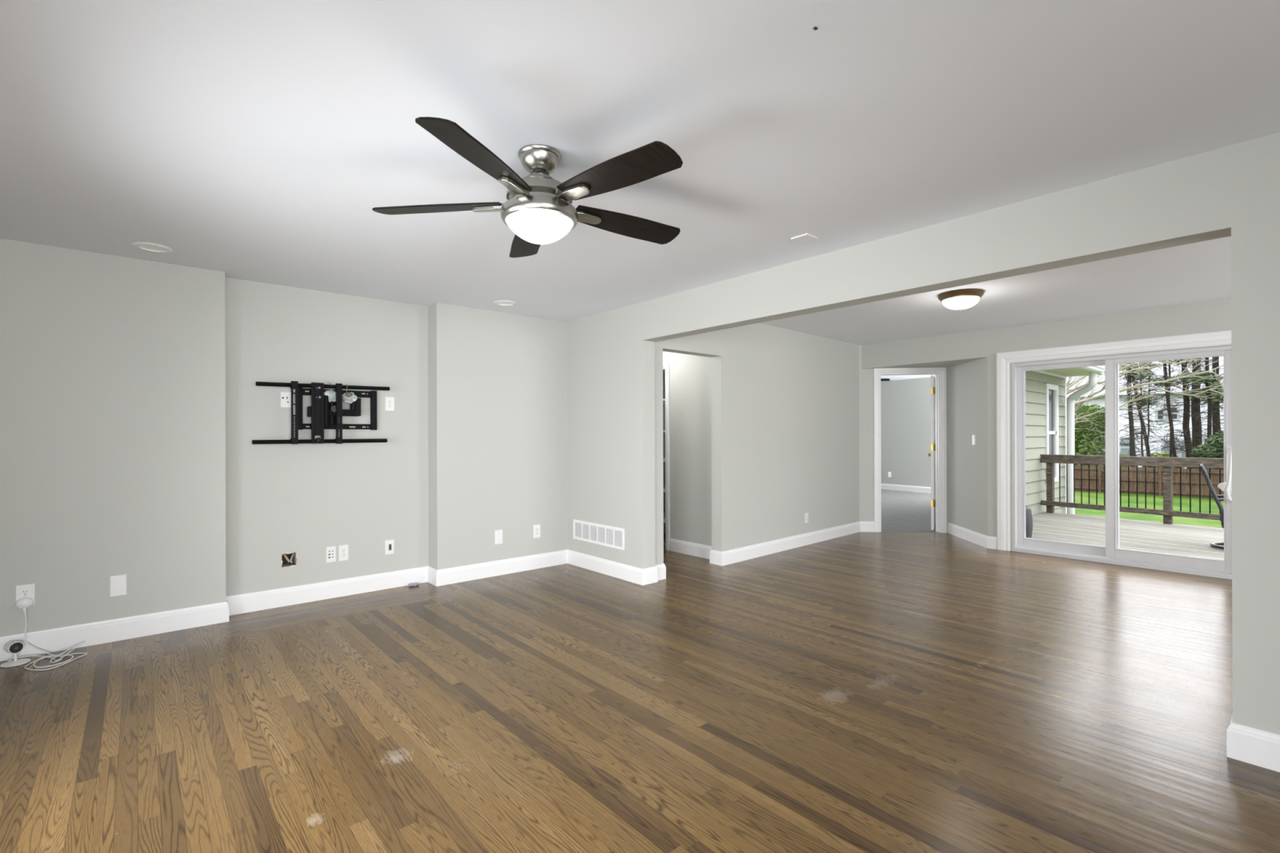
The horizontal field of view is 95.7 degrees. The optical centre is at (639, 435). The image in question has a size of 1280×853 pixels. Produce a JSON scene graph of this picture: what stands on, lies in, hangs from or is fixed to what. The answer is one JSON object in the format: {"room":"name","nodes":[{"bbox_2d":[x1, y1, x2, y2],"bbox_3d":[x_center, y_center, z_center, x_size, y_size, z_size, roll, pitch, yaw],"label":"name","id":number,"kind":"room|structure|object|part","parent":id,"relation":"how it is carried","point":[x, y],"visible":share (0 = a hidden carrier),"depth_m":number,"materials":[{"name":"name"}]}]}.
{"room":"empty living room","nodes":[
{"label":"empty living room","id":0,"kind":"room"},
{"bbox_2d":[0,238,568,636],"bbox_3d":[-2.340,0.011,4.730,4.475,2.670,0.390,0,0,-41],"label":"wall","id":1,"kind":"structure","parent":0,"point":[132,407],"depth_m":4.21,"materials":[{"name":"beige paint"}]},
{"bbox_2d":[15,583,35,607],"bbox_3d":[-3.617,0.940,3.406,0.078,0.126,0.008,0,0,-41],"label":"wall outlet","id":2,"kind":"object","parent":1,"relation":"attached to","point":[23,591],"visible":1,"depth_m":3.41,"materials":[{"name":"white plastic"}]},
{"bbox_2d":[14,597,33,611],"bbox_3d":[-3.605,0.989,3.389,0.074,0.078,0.038,0,0,-41],"label":"power adapter","id":3,"kind":"object","parent":2,"relation":"attached to","point":[24,603],"visible":1,"depth_m":3.38,"materials":[{"name":"white plastic"}]},
{"bbox_2d":[21,589,29,594],"bbox_3d":[-3.616,0.920,3.405,0.034,0.027,0.003,0,0,-41],"label":"socket","id":4,"kind":"object","parent":2,"relation":"attached to","point":[23,591],"depth_m":3.40,"materials":[{"name":"white plastic"}]},
{"bbox_2d":[110,574,126,596],"bbox_3d":[-3.310,0.952,3.673,0.078,0.130,0.009,0,0,-41],"label":"blank wall plate","id":5,"kind":"object","parent":1,"relation":"attached to","point":[117,583],"visible":1,"depth_m":3.67,"materials":[{"name":"white plastic"}]},
{"bbox_2d":[280,391,293,407],"bbox_3d":[-2.696,-0.273,4.423,0.086,0.116,0.008,0,0,-41],"label":"plate","id":6,"kind":"object","parent":1,"relation":"attached to","point":[285,397],"visible":0.87,"depth_m":4.42,"materials":[{"name":"white plastic"}]},
{"bbox_2d":[280,551,297,568],"bbox_3d":[-2.735,0.950,4.489,0.113,0.114,0.156,0,0,-41],"label":"wall outlet","id":7,"kind":"object","parent":1,"relation":"attached to","point":[291,557],"depth_m":4.47,"materials":[{"name":"plastic"}]},
{"bbox_2d":[252,381,390,444],"bbox_3d":[-2.468,-0.171,4.522,0.954,0.472,0.153,0,0,-41],"label":"tv wall mount","id":8,"kind":"object","parent":1,"relation":"attached to","point":[324,415],"visible":1,"depth_m":4.50,"materials":[{"name":"black metal"}]},
{"bbox_3d":[-2.587,-0.171,4.337,0.042,0.472,0.030,0,0,-41],"label":"mounting rail","id":9,"kind":"part","parent":8,"relation":"part of","materials":[{"name":"black metal"}]},
{"bbox_3d":[-2.474,-0.172,4.443,0.085,0.467,0.022,0,0,-41],"label":"plate","id":10,"kind":"part","parent":8,"relation":"part of","materials":[{"name":"black metal"}]},
{"bbox_3d":[-2.427,-0.072,4.643,0.580,0.043,0.023,0,0,-41],"label":"wall frame rail","id":11,"kind":"part","parent":8,"relation":"part of","materials":[{"name":"black metal"}]},
{"bbox_3d":[-2.428,-0.340,4.643,0.580,0.053,0.023,0,0,-41],"label":"wall frame rail","id":12,"kind":"part","parent":8,"relation":"part of","materials":[{"name":"black metal"}]},
{"bbox_3d":[-2.358,-0.172,4.536,0.040,0.472,0.030,0,0,-41],"label":"mounting rail","id":13,"kind":"part","parent":8,"relation":"part of","materials":[{"name":"black metal"}]},
{"bbox_2d":[324,382,357,403],"bbox_3d":[-2.365,-0.336,4.568,0.256,0.162,0.071,0,0,-41],"label":"plastic bag","id":14,"kind":"object","parent":8,"relation":"in","point":[348,397],"visible":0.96,"depth_m":4.59,"materials":[{"name":"clear plastic"}]},
{"bbox_3d":[-2.374,-0.182,4.605,0.030,0.053,0.265,0,0,41],"label":"folding arm","id":15,"kind":"part","parent":8,"relation":"part of","materials":[{"name":"black metal"}]},
{"bbox_2d":[326,546,336,562],"bbox_3d":[-2.465,0.949,4.620,0.070,0.125,0.008,0,0,-41],"label":"plate","id":16,"kind":"object","parent":1,"relation":"attached to","point":[331,551],"visible":1,"depth_m":4.62,"materials":[{"name":"white plastic"}]},
{"bbox_2d":[338,544,348,561],"bbox_3d":[-2.396,0.948,4.681,0.072,0.126,0.008,0,0,-41],"label":"wall outlet","id":17,"kind":"object","parent":1,"relation":"attached to","point":[343,549],"visible":1,"depth_m":4.68,"materials":[{"name":"white plastic"}]},
{"bbox_2d":[385,539,394,555],"bbox_3d":[-2.125,0.948,4.915,0.074,0.121,0.010,0,0,-41],"label":"plate","id":18,"kind":"object","parent":1,"relation":"attached to","point":[389,544],"visible":1,"depth_m":4.91,"materials":[{"name":"white plastic"}]},
{"bbox_2d":[385,396,394,410],"bbox_3d":[-2.125,-0.269,4.919,0.074,0.117,0.008,0,0,-41],"label":"wall outlet","id":19,"kind":"object","parent":1,"relation":"attached to","point":[389,401],"visible":1,"depth_m":4.92,"materials":[{"name":"white plastic"}]},
{"bbox_2d":[494,529,502,544],"bbox_3d":[-1.307,0.940,5.361,0.078,0.132,0.009,0,0,-41],"label":"blank wall plate","id":20,"kind":"object","parent":1,"relation":"attached to","point":[498,533],"visible":1,"depth_m":5.36,"materials":[{"name":"white plastic"}]},
{"bbox_2d":[533,524,540,538],"bbox_3d":[-1.002,0.931,5.627,0.078,0.130,0.008,0,0,-41],"label":"wall outlet","id":21,"kind":"object","parent":1,"relation":"attached to","point":[536,528],"visible":1,"depth_m":5.62,"materials":[{"name":"white plastic"}]},
{"bbox_2d":[0,488,1279,852],"bbox_3d":[3.617,1.322,5.751,14.800,0.092,12.660,0,0,-41],"label":"floor","id":22,"kind":"structure","parent":0,"point":[882,691],"depth_m":2.64,"materials":[{"name":"brown wood"}]},
{"bbox_2d":[0,640,31,667],"bbox_3d":[-3.562,1.236,3.303,0.120,0.127,0.132,0,0,-41],"label":"security camera","id":23,"kind":"object","parent":22,"relation":"on","point":[14,647],"visible":1,"depth_m":3.29,"materials":[{"name":"white plastic"}]},
{"bbox_3d":[-3.562,1.261,3.302,0.012,0.054,0.014,0,0,-41],"label":"stem","id":24,"kind":"part","parent":23,"relation":"part of","materials":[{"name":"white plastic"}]},
{"bbox_2d":[7,611,87,671],"bbox_3d":[-3.408,1.159,3.325,0.340,0.280,0.351,0,0,-41],"label":"power cable","id":25,"kind":"object","parent":22,"relation":"on","point":[61,655],"visible":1,"depth_m":3.37,"materials":[{"name":"white plastic"}]},
{"bbox_2d":[408,582,419,586],"bbox_3d":[-1.949,1.283,4.988,0.098,0.028,0.061,0,0,-41],"label":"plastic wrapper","id":26,"kind":"object","parent":22,"relation":"on","point":[416,583],"visible":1,"depth_m":4.97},
{"bbox_2d":[662,399,665,523],"bbox_3d":[0.387,0.413,7.093,0.530,1.750,1.220,0,0,-41],"label":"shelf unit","id":27,"kind":"object","parent":22,"relation":"on","point":[664,400],"visible":0.02,"depth_m":7.02,"materials":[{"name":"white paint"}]},
{"bbox_2d":[0,0,1279,322],"bbox_3d":[0.642,-1.213,1.125,4.250,0.120,9.550,0,0,-41],"label":"ceiling","id":28,"kind":"structure","parent":0,"point":[255,140],"depth_m":2.09,"materials":[{"name":"white paint"}]},
{"bbox_2d":[132,242,173,253],"bbox_3d":[-2.954,-1.137,3.510,0.190,0.010,0.190,0,0,-41],"label":"recessed light","id":29,"kind":"object","parent":28,"relation":"in","point":[153,247],"visible":1,"depth_m":3.50,"materials":[{"name":"white paint"}]},
{"bbox_2d":[493,300,515,306],"bbox_3d":[-1.167,-1.142,5.004,0.190,0.010,0.190,0,0,-41],"label":"recessed light","id":30,"kind":"object","parent":28,"relation":"in","point":[503,303],"visible":1,"depth_m":5.00,"materials":[{"name":"white paint"}]},
{"bbox_2d":[372,116,683,257],"bbox_3d":[-0.368,-0.969,2.379,1.300,0.361,1.331,0,0,-41],"label":"ceiling fan","id":31,"kind":"object","parent":28,"relation":"hanging from","point":[539,209],"visible":1,"depth_m":2.25,"materials":[{"name":"wood"}]},
{"bbox_3d":[-0.832,-0.941,2.401,0.537,0.043,0.146,0,0,4],"label":"blade","id":32,"kind":"part","parent":31,"relation":"part of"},
{"bbox_3d":[-0.540,-0.942,1.966,0.146,0.043,0.537,0,0,18],"label":"blade","id":33,"kind":"part","parent":31,"relation":"part of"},
{"bbox_3d":[-0.535,-0.942,2.774,0.146,0.043,0.537,0,0,-17],"label":"blade","id":34,"kind":"part","parent":31,"relation":"part of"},
{"bbox_3d":[-0.410,-0.833,2.369,0.278,0.088,0.278,0,0,-41],"label":"lamp shade","id":35,"kind":"part","parent":31,"relation":"part of","materials":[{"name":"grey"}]},
{"bbox_3d":[-0.087,-0.943,2.095,0.537,0.043,0.146,0,0,40],"label":"blade","id":36,"kind":"part","parent":31,"relation":"part of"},
{"bbox_3d":[-0.058,-0.943,2.604,0.537,0.043,0.146,0,0,-34],"label":"blade","id":37,"kind":"part","parent":31,"relation":"part of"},
{"bbox_2d":[791,233,817,243],"bbox_3d":[0.959,-1.149,3.374,0.112,0.009,0.112,0,0,-41],"label":"cover plate","id":38,"kind":"object","parent":28,"relation":"attached to","point":[805,237],"visible":1,"depth_m":3.37,"materials":[{"name":"white plastic"}]},
{"bbox_2d":[662,370,665,533],"bbox_3d":[0.401,0.003,7.106,0.670,2.670,1.400,0,0,-41],"label":"wall","id":39,"kind":"structure","parent":0,"point":[664,371],"depth_m":7.59,"materials":[{"name":"beige paint"}]},
{"bbox_2d":[662,351,711,546],"bbox_3d":[-0.260,0.005,6.453,1.185,2.670,2.220,0,0,-41],"label":"wall","id":40,"kind":"structure","parent":0,"point":[690,375],"depth_m":6.24,"materials":[{"name":"beige paint"}]},
{"bbox_2d":[662,362,670,551],"bbox_3d":[0.056,0.236,6.796,0.020,2.106,0.827,0,0,-41],"label":"trim","id":41,"kind":"structure","parent":40,"relation":"attached to","point":[665,366],"depth_m":6.49,"materials":[{"name":"white paint"}]},
{"bbox_2d":[662,323,859,551],"bbox_3d":[1.530,0.000,6.505,3.701,2.670,0.159,0,0,-43],"label":"wall","id":42,"kind":"structure","parent":0,"point":[785,437],"depth_m":6.40,"materials":[{"name":"beige paint"}]},
{"bbox_2d":[670,483,930,565],"bbox_3d":[3.026,1.212,10.161,9.186,0.137,4.930,0,0,-41],"label":"baseboard","id":43,"kind":"structure","parent":42,"relation":"attached to","point":[740,554],"depth_m":6.41,"materials":[{"name":"white paint"}]},
{"bbox_2d":[804,512,808,523],"bbox_3d":[1.960,0.969,6.803,0.072,0.116,0.008,0,0,-43],"label":"wall outlet","id":44,"kind":"object","parent":42,"relation":"attached to","point":[806,514],"visible":1,"depth_m":6.79,"materials":[{"name":"white plastic"}]},
{"bbox_2d":[858,345,948,533],"bbox_3d":[3.490,-0.006,7.716,1.132,2.670,0.120,0,0,6],"label":"wall","id":45,"kind":"structure","parent":0,"point":[865,375],"depth_m":7.70,"materials":[{"name":"beige paint"}]},
{"bbox_2d":[879,372,940,532],"bbox_3d":[3.838,0.223,7.869,1.312,2.106,0.560,0,0,-31],"label":"door frame","id":46,"kind":"structure","parent":45,"relation":"in","point":[935,454],"depth_m":7.69,"materials":[{"name":"white paint"}]},
{"bbox_2d":[873,367,946,533],"bbox_3d":[3.564,0.187,7.639,0.921,2.183,0.018,0,0,6],"label":"trim","id":47,"kind":"structure","parent":45,"relation":"attached to","point":[943,371],"depth_m":7.63,"materials":[{"name":"white paint"}]},
{"bbox_2d":[880,377,930,487],"bbox_3d":[6.259,-0.055,13.041,0.149,2.750,5.200,0,0,-33],"label":"wall","id":48,"kind":"structure","parent":0,"point":[905,404],"depth_m":13.20,"materials":[{"name":"beige paint"}]},
{"bbox_2d":[880,374,934,380],"bbox_3d":[3.409,-1.339,10.553,8.400,0.125,5.150,0,0,-41],"label":"ceiling","id":49,"kind":"structure","parent":0,"point":[908,376],"depth_m":12.63,"materials":[{"name":"white paint"}]},
{"bbox_2d":[880,378,889,381],"bbox_3d":[4.189,-1.098,11.427,1.299,0.361,1.328,0,0,-41],"label":"ceiling fan","id":50,"kind":"object","parent":49,"relation":"hanging from","point":[882,380],"visible":0.02,"depth_m":11.11,"materials":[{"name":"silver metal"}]},
{"bbox_2d":[567,132,1279,734],"bbox_3d":[2.002,-0.002,2.933,0.279,2.670,10.200,0,0,-41],"label":"wall","id":51,"kind":"structure","parent":0,"point":[615,357],"depth_m":2.82,"materials":[{"name":"beige paint"}]},
{"bbox_2d":[573,519,624,550],"bbox_3d":[-0.403,0.932,5.484,0.008,0.193,0.800,0,0,-41],"label":"air vent","id":52,"kind":"object","parent":51,"relation":"in","point":[595,533],"visible":1,"depth_m":5.46,"materials":[{"name":"metal"}]},
{"bbox_2d":[0,549,1279,772],"bbox_3d":[0.485,1.219,1.611,4.341,0.137,10.200,0,0,-41],"label":"baseboard","id":53,"kind":"structure","parent":51,"relation":"attached to","point":[53,640],"depth_m":4.21,"materials":[{"name":"white paint"}]},
{"bbox_2d":[759,235,1231,345],"bbox_3d":[4.186,-1.258,3.411,4.000,0.100,8.350,0,0,-41],"label":"ceiling","id":54,"kind":"structure","parent":0,"point":[1201,271],"depth_m":5.08,"materials":[{"name":"white paint"}]},
{"bbox_2d":[937,288,984,310],"bbox_3d":[2.722,-1.133,4.913,0.344,0.143,0.344,0,0,-41],"label":"flush ceiling light","id":55,"kind":"object","parent":54,"relation":"attached to","point":[962,299],"visible":1,"depth_m":4.81,"materials":[{"name":"glass"}]},
{"bbox_2d":[1025,370,1066,515],"bbox_3d":[6.196,0.871,9.597,5.620,4.600,0.162,0,0,-41],"label":"wall","id":56,"kind":"structure","parent":0,"point":[1035,388],"depth_m":10.26,"materials":[{"name":"green"}]},
{"bbox_2d":[1031,370,1066,513],"bbox_3d":[6.214,1.006,9.637,5.700,4.330,0.205,0,0,-41],"label":"trim","id":57,"kind":"structure","parent":56,"relation":"attached to","point":[1038,371],"depth_m":11.39,"materials":[{"name":"wood"}]},
{"bbox_2d":[1044,382,1058,483],"bbox_3d":[7.662,-0.041,10.799,0.735,1.825,0.075,0,0,-41],"label":"window","id":58,"kind":"structure","parent":56,"relation":"in","point":[1051,396],"depth_m":10.89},
{"bbox_3d":[7.654,-0.024,10.812,0.500,1.680,0.006,0,0,-41],"label":"pane","id":59,"kind":"part","parent":58,"relation":"part of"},
{"bbox_3d":[7.660,-0.029,10.801,0.535,1.650,0.050,0,0,-41],"label":"sash","id":60,"kind":"part","parent":58,"relation":"part of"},
{"bbox_2d":[1040,367,1104,377],"bbox_3d":[6.218,-1.169,9.145,6.510,0.020,0.600,0,0,-41],"label":"soffit","id":61,"kind":"structure","parent":56,"relation":"attached to","point":[1074,371],"depth_m":10.58,"materials":[{"name":"paint"}]},
{"bbox_2d":[1076,365,1105,373],"bbox_3d":[6.210,-1.194,8.658,5.860,0.120,0.125,0,0,-41],"label":"gutter","id":62,"kind":"object","parent":61,"relation":"attached to","point":[1096,369],"visible":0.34,"depth_m":10.21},
{"bbox_2d":[1066,372,1097,514],"bbox_3d":[8.351,0.952,10.940,0.139,4.224,0.751,0,0,4],"label":"downspout","id":63,"kind":"object","parent":56,"relation":"attached to","point":[1092,383],"visible":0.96,"depth_m":11.20,"materials":[{"name":"metal"}]},
{"bbox_2d":[862,297,1231,551],"bbox_3d":[5.922,-0.013,4.947,0.850,2.670,8.095,0,0,-41],"label":"wall","id":64,"kind":"structure","parent":0,"point":[970,358],"depth_m":6.62,"materials":[{"name":"beige paint"}]},
{"bbox_2d":[947,522,996,549],"bbox_3d":[3.991,1.209,7.046,0.080,0.137,1.111,0,0,2],"label":"baseboard","id":65,"kind":"structure","parent":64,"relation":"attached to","point":[988,542],"depth_m":6.89,"materials":[{"name":"white paint"}]},
{"bbox_2d":[972,435,975,444],"bbox_3d":[3.973,0.051,6.893,0.010,0.118,0.074,0,0,6],"label":"light switch","id":66,"kind":"object","parent":64,"relation":"attached to","point":[973,436],"visible":1,"depth_m":6.88,"materials":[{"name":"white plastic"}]},
{"bbox_2d":[995,329,1231,551],"bbox_3d":[4.679,0.174,5.713,0.022,2.203,2.065,0,0,-41],"label":"trim","id":67,"kind":"structure","parent":64,"relation":"attached to","point":[1004,359],"depth_m":6.30,"materials":[{"name":"white paint"}]},
{"bbox_2d":[1011,345,1231,579],"bbox_3d":[4.730,0.239,5.754,0.228,2.071,1.787,0,0,-41],"label":"door","id":68,"kind":"structure","parent":64,"relation":"in","point":[1110,553],"depth_m":5.77,"materials":[{"name":"white plastic"}]},
{"bbox_3d":[4.485,0.231,6.113,0.046,1.990,0.893,0,0,-41],"label":"fixed panel","id":69,"kind":"part","parent":68,"relation":"part of","materials":[{"name":"glass"}]},
{"bbox_3d":[4.985,0.224,5.453,0.046,1.980,0.946,0,0,-41],"label":"sliding panel","id":70,"kind":"part","parent":68,"relation":"part of","materials":[{"name":"glass"}]},
{"bbox_3d":[5.204,0.344,5.105,0.097,0.500,0.064,0,0,-27],"label":"pull handle","id":71,"kind":"part","parent":68,"relation":"part of","materials":[{"name":"white plastic"}]},
{"bbox_2d":[1031,511,1223,559],"bbox_3d":[7.523,1.384,6.429,4.864,0.035,6.382,0,0,-41],"label":"floor","id":72,"kind":"structure","parent":0,"point":[1192,540],"depth_m":7.99,"materials":[{"name":"wood"}]},
{"bbox_2d":[1026,506,1032,537],"bbox_3d":[5.027,1.143,7.726,0.332,0.459,0.332,0,0,-41],"label":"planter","id":73,"kind":"object","parent":72,"relation":"on","point":[1028,513],"visible":0.23,"depth_m":7.57,"materials":[{"name":"grey plastic"}]},
{"bbox_2d":[1040,454,1223,524],"bbox_3d":[8.728,0.998,8.139,0.141,1.330,5.400,0,0,-35],"label":"deck railing","id":74,"kind":"object","parent":72,"relation":"on","point":[1167,463],"visible":0.79,"depth_m":9.18,"materials":[{"name":"brown wood"}]},
{"bbox_3d":[7.275,0.917,10.262,0.090,0.900,0.095,0,0,-35],"label":"post","id":75,"kind":"part","parent":74,"relation":"part of","materials":[{"name":"brown wood"}]},
{"bbox_3d":[8.690,1.192,8.112,0.040,0.082,5.400,0,0,-35],"label":"rail","id":76,"kind":"part","parent":74,"relation":"part of","materials":[{"name":"brown wood"}]},
{"bbox_3d":[8.726,0.350,8.139,0.140,0.035,5.400,0,0,-35],"label":"rail","id":77,"kind":"part","parent":74,"relation":"part of","materials":[{"name":"brown wood"}]},
{"bbox_3d":[8.685,0.423,8.111,0.040,0.110,5.400,0,0,-35],"label":"rail","id":78,"kind":"part","parent":74,"relation":"part of","materials":[{"name":"brown wood"}]},
{"bbox_3d":[8.175,1.065,8.963,0.090,1.200,0.095,0,0,-35],"label":"post","id":79,"kind":"part","parent":74,"relation":"part of","materials":[{"name":"brown wood"}]},
{"bbox_2d":[1198,463,1223,549],"bbox_3d":[7.242,0.856,6.900,0.840,1.004,0.598,0,0,44],"label":"patio chair","id":80,"kind":"object","parent":72,"relation":"on","point":[1215,544],"visible":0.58,"depth_m":6.92,"materials":[{"name":"metal"}]},
{"bbox_2d":[1066,358,1223,474],"bbox_3d":[42.733,-1.439,48.617,9.700,9.200,15.700,0,0,-41],"label":"sky","id":81,"kind":"structure","parent":0,"point":[1123,449],"depth_m":45.28,"materials":[{"name":"white"}]},
{"bbox_3d":[39.101,0.972,46.447,0.020,1.400,0.800,0,0,-41],"label":"pane","id":82,"kind":"part","parent":81,"relation":"part of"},
{"bbox_3d":[40.406,-1.607,44.937,0.020,0.650,0.300,0,0,-41],"label":"pane","id":83,"kind":"part","parent":81,"relation":"part of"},
{"bbox_3d":[40.774,1.017,44.522,0.020,1.300,0.700,0,0,-41],"label":"pane","id":84,"kind":"part","parent":81,"relation":"part of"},
{"bbox_3d":[40.874,-1.708,44.398,0.020,0.850,0.470,0,0,-41],"label":"pane","id":85,"kind":"part","parent":81,"relation":"part of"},
{"bbox_3d":[41.496,1.015,43.692,0.020,1.300,0.900,0,0,-41],"label":"pane","id":86,"kind":"part","parent":81,"relation":"part of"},
{"label":"outside","id":87,"kind":"structure","parent":0,"visible":0},
{"bbox_2d":[1075,474,1223,528],"bbox_3d":[39.972,2.968,46.934,106.704,0.140,54.400,0,0,-41],"label":"lawn","id":88,"kind":"structure","parent":87,"point":[1215,509],"depth_m":24.82,"materials":[{"name":"green plant"}]},
{"bbox_2d":[1074,403,1105,487],"bbox_3d":[25.442,0.684,33.300,3.641,5.135,3.570,0,0,-15],"label":"evergreen tree","id":89,"kind":"object","parent":88,"relation":"on","point":[1087,442],"visible":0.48,"depth_m":32.54,"materials":[{"name":"green plant"}]},
{"bbox_2d":[1119,453,1128,466],"bbox_3d":[36.381,2.219,44.321,1.959,2.098,2.599,0,0,-41],"label":"hedge","id":90,"kind":"object","parent":88,"relation":"on","point":[1120,455],"visible":0.02,"depth_m":43.82,"materials":[{"name":"green plant"}]},
{"bbox_2d":[1119,367,1156,466],"bbox_3d":[29.126,-1.071,34.279,2.286,8.264,2.318,0,0,41],"label":"pine tree","id":91,"kind":"object","parent":88,"relation":"on","point":[1140,373],"visible":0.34,"depth_m":34.15,"materials":[{"name":"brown plant"}]},
{"bbox_2d":[1119,362,1159,466],"bbox_3d":[26.782,-1.095,31.463,2.006,8.318,2.608,0,0,15],"label":"pine tree","id":92,"kind":"object","parent":88,"relation":"on","point":[1129,376],"visible":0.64,"depth_m":31.57,"materials":[{"name":"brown plant"}]},
{"bbox_2d":[1120,362,1168,466],"bbox_3d":[33.186,-1.319,38.185,2.310,8.722,2.078,0,0,-6],"label":"pine tree","id":93,"kind":"object","parent":88,"relation":"on","point":[1142,452],"visible":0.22,"depth_m":38.10,"materials":[{"name":"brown plant"}]},
{"bbox_2d":[1066,357,1223,431],"bbox_3d":[12.734,0.121,15.623,2.995,5.996,5.568,0,0,-41],"label":"bare tree","id":94,"kind":"object","parent":88,"relation":"on","point":[1068,384],"visible":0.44,"depth_m":15.23,"materials":[{"name":"plant"}]},
{"bbox_2d":[1075,465,1223,498],"bbox_3d":[27.693,2.311,27.212,0.166,1.490,28.843,0,0,-41],"label":"wooden fence","id":95,"kind":"object","parent":88,"relation":"on","point":[1124,470],"visible":0.17,"depth_m":29.36,"materials":[{"name":"brown wood"}]},
{"bbox_3d":[23.745,1.778,31.770,0.080,0.100,2.300,0,0,-41],"label":"fence rail","id":96,"kind":"part","parent":95,"relation":"part of","materials":[{"name":"brown wood"}]},
{"bbox_3d":[23.747,2.298,31.770,0.080,0.100,2.300,0,0,-41],"label":"fence rail","id":97,"kind":"part","parent":95,"relation":"part of","materials":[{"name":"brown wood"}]},
{"bbox_3d":[23.749,2.838,31.770,0.080,0.100,2.300,0,0,-41],"label":"fence rail","id":98,"kind":"part","parent":95,"relation":"part of","materials":[{"name":"brown wood"}]},
{"bbox_3d":[23.791,2.336,31.803,0.031,1.465,2.393,0,0,-41],"label":"board panel","id":99,"kind":"part","parent":95,"relation":"part of","materials":[{"name":"brown wood"}]},
{"bbox_3d":[24.523,2.321,30.854,0.150,1.490,0.100,0,0,-41],"label":"fence post","id":100,"kind":"part","parent":95,"relation":"part of","materials":[{"name":"brown wood"}]},
{"bbox_3d":[25.320,1.773,29.958,0.080,0.100,2.300,0,0,-41],"label":"fence rail","id":101,"kind":"part","parent":95,"relation":"part of","materials":[{"name":"brown wood"}]},
{"bbox_3d":[25.322,2.293,29.958,0.080,0.100,2.300,0,0,-41],"label":"fence rail","id":102,"kind":"part","parent":95,"relation":"part of","materials":[{"name":"brown wood"}]},
{"bbox_3d":[25.323,2.833,29.958,0.080,0.100,2.300,0,0,-41],"label":"fence rail","id":103,"kind":"part","parent":95,"relation":"part of","materials":[{"name":"brown wood"}]},
{"bbox_3d":[25.366,2.331,29.992,0.031,1.463,2.393,0,0,-41],"label":"board panel","id":104,"kind":"part","parent":95,"relation":"part of","materials":[{"name":"brown wood"}]},
{"bbox_3d":[26.098,2.316,29.043,0.150,1.490,0.100,0,0,-41],"label":"fence post","id":105,"kind":"part","parent":95,"relation":"part of","materials":[{"name":"brown wood"}]},
{"bbox_3d":[26.896,2.288,28.147,0.080,0.100,2.300,0,0,-41],"label":"fence rail","id":106,"kind":"part","parent":95,"relation":"part of","materials":[{"name":"brown wood"}]},
{"bbox_3d":[26.895,1.768,28.147,0.080,0.100,2.300,0,0,-41],"label":"fence rail","id":107,"kind":"part","parent":95,"relation":"part of","materials":[{"name":"brown wood"}]},
{"bbox_3d":[26.898,2.829,28.147,0.080,0.100,2.300,0,0,-41],"label":"fence rail","id":108,"kind":"part","parent":95,"relation":"part of","materials":[{"name":"brown wood"}]},
{"bbox_3d":[26.940,2.329,28.181,0.030,1.460,2.393,0,0,-41],"label":"board panel","id":109,"kind":"part","parent":95,"relation":"part of","materials":[{"name":"brown wood"}]},
{"bbox_2d":[1119,362,1186,467],"bbox_3d":[28.542,-1.071,32.635,2.489,8.279,3.249,0,0,-41],"label":"pine tree","id":110,"kind":"object","parent":88,"relation":"on","point":[1142,423],"visible":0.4,"depth_m":32.60,"materials":[{"name":"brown plant"}]},
{"bbox_2d":[1126,362,1179,466],"bbox_3d":[31.427,-1.081,35.469,1.902,8.255,2.517,0,0,-41],"label":"pine tree","id":111,"kind":"object","parent":88,"relation":"on","point":[1148,378],"visible":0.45,"depth_m":35.55,"materials":[{"name":"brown plant"}]},
{"bbox_2d":[1144,451,1185,470],"bbox_3d":[38.128,2.223,42.253,1.996,2.132,2.544,0,0,-41],"label":"hedge","id":112,"kind":"object","parent":88,"relation":"on","point":[1163,455],"visible":0.08,"depth_m":42.05,"materials":[{"name":"green plant"}]},
{"bbox_2d":[1146,360,1183,457],"bbox_3d":[35.858,-1.091,39.400,2.514,8.258,2.221,0,0,-41],"label":"pine tree","id":113,"kind":"object","parent":88,"relation":"on","point":[1169,365],"visible":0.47,"depth_m":39.30,"materials":[{"name":"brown plant"}]},
{"bbox_2d":[1141,358,1203,468],"bbox_3d":[27.421,-1.069,30.026,2.441,8.258,2.579,0,0,-16],"label":"pine tree","id":114,"kind":"object","parent":88,"relation":"on","point":[1171,429],"visible":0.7,"depth_m":29.99,"materials":[{"name":"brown plant"}]},
{"bbox_2d":[1164,359,1222,468],"bbox_3d":[31.527,-1.121,33.237,2.408,8.342,2.416,0,0,18],"label":"pine tree","id":115,"kind":"object","parent":88,"relation":"on","point":[1186,418],"visible":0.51,"depth_m":33.15,"materials":[{"name":"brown plant"}]},
{"bbox_2d":[1174,356,1220,468],"bbox_3d":[34.132,-1.088,35.454,2.134,8.271,2.361,0,0,-41],"label":"pine tree","id":116,"kind":"object","parent":88,"relation":"on","point":[1197,423],"visible":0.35,"depth_m":35.33,"materials":[{"name":"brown plant"}]},
{"bbox_2d":[1183,356,1223,456],"bbox_3d":[29.566,-1.075,29.960,2.256,8.257,2.435,0,0,-26],"label":"pine tree","id":117,"kind":"object","parent":88,"relation":"on","point":[1207,382],"visible":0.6,"depth_m":29.98,"materials":[{"name":"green plant"}]},
{"bbox_2d":[1190,429,1223,469],"bbox_3d":[28.442,1.331,28.255,2.227,3.447,2.399,0,0,-41],"label":"bush","id":118,"kind":"object","parent":88,"relation":"on","point":[1214,448],"visible":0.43,"depth_m":28.14,"materials":[{"name":"green plant"}]},
{"bbox_2d":[1200,356,1223,481],"bbox_3d":[36.813,-1.097,36.910,2.117,8.258,2.294,0,0,-22],"label":"pine tree","id":119,"kind":"object","parent":88,"relation":"on","point":[1216,420],"visible":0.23,"depth_m":36.82,"materials":[{"name":"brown plant"}]}
]}

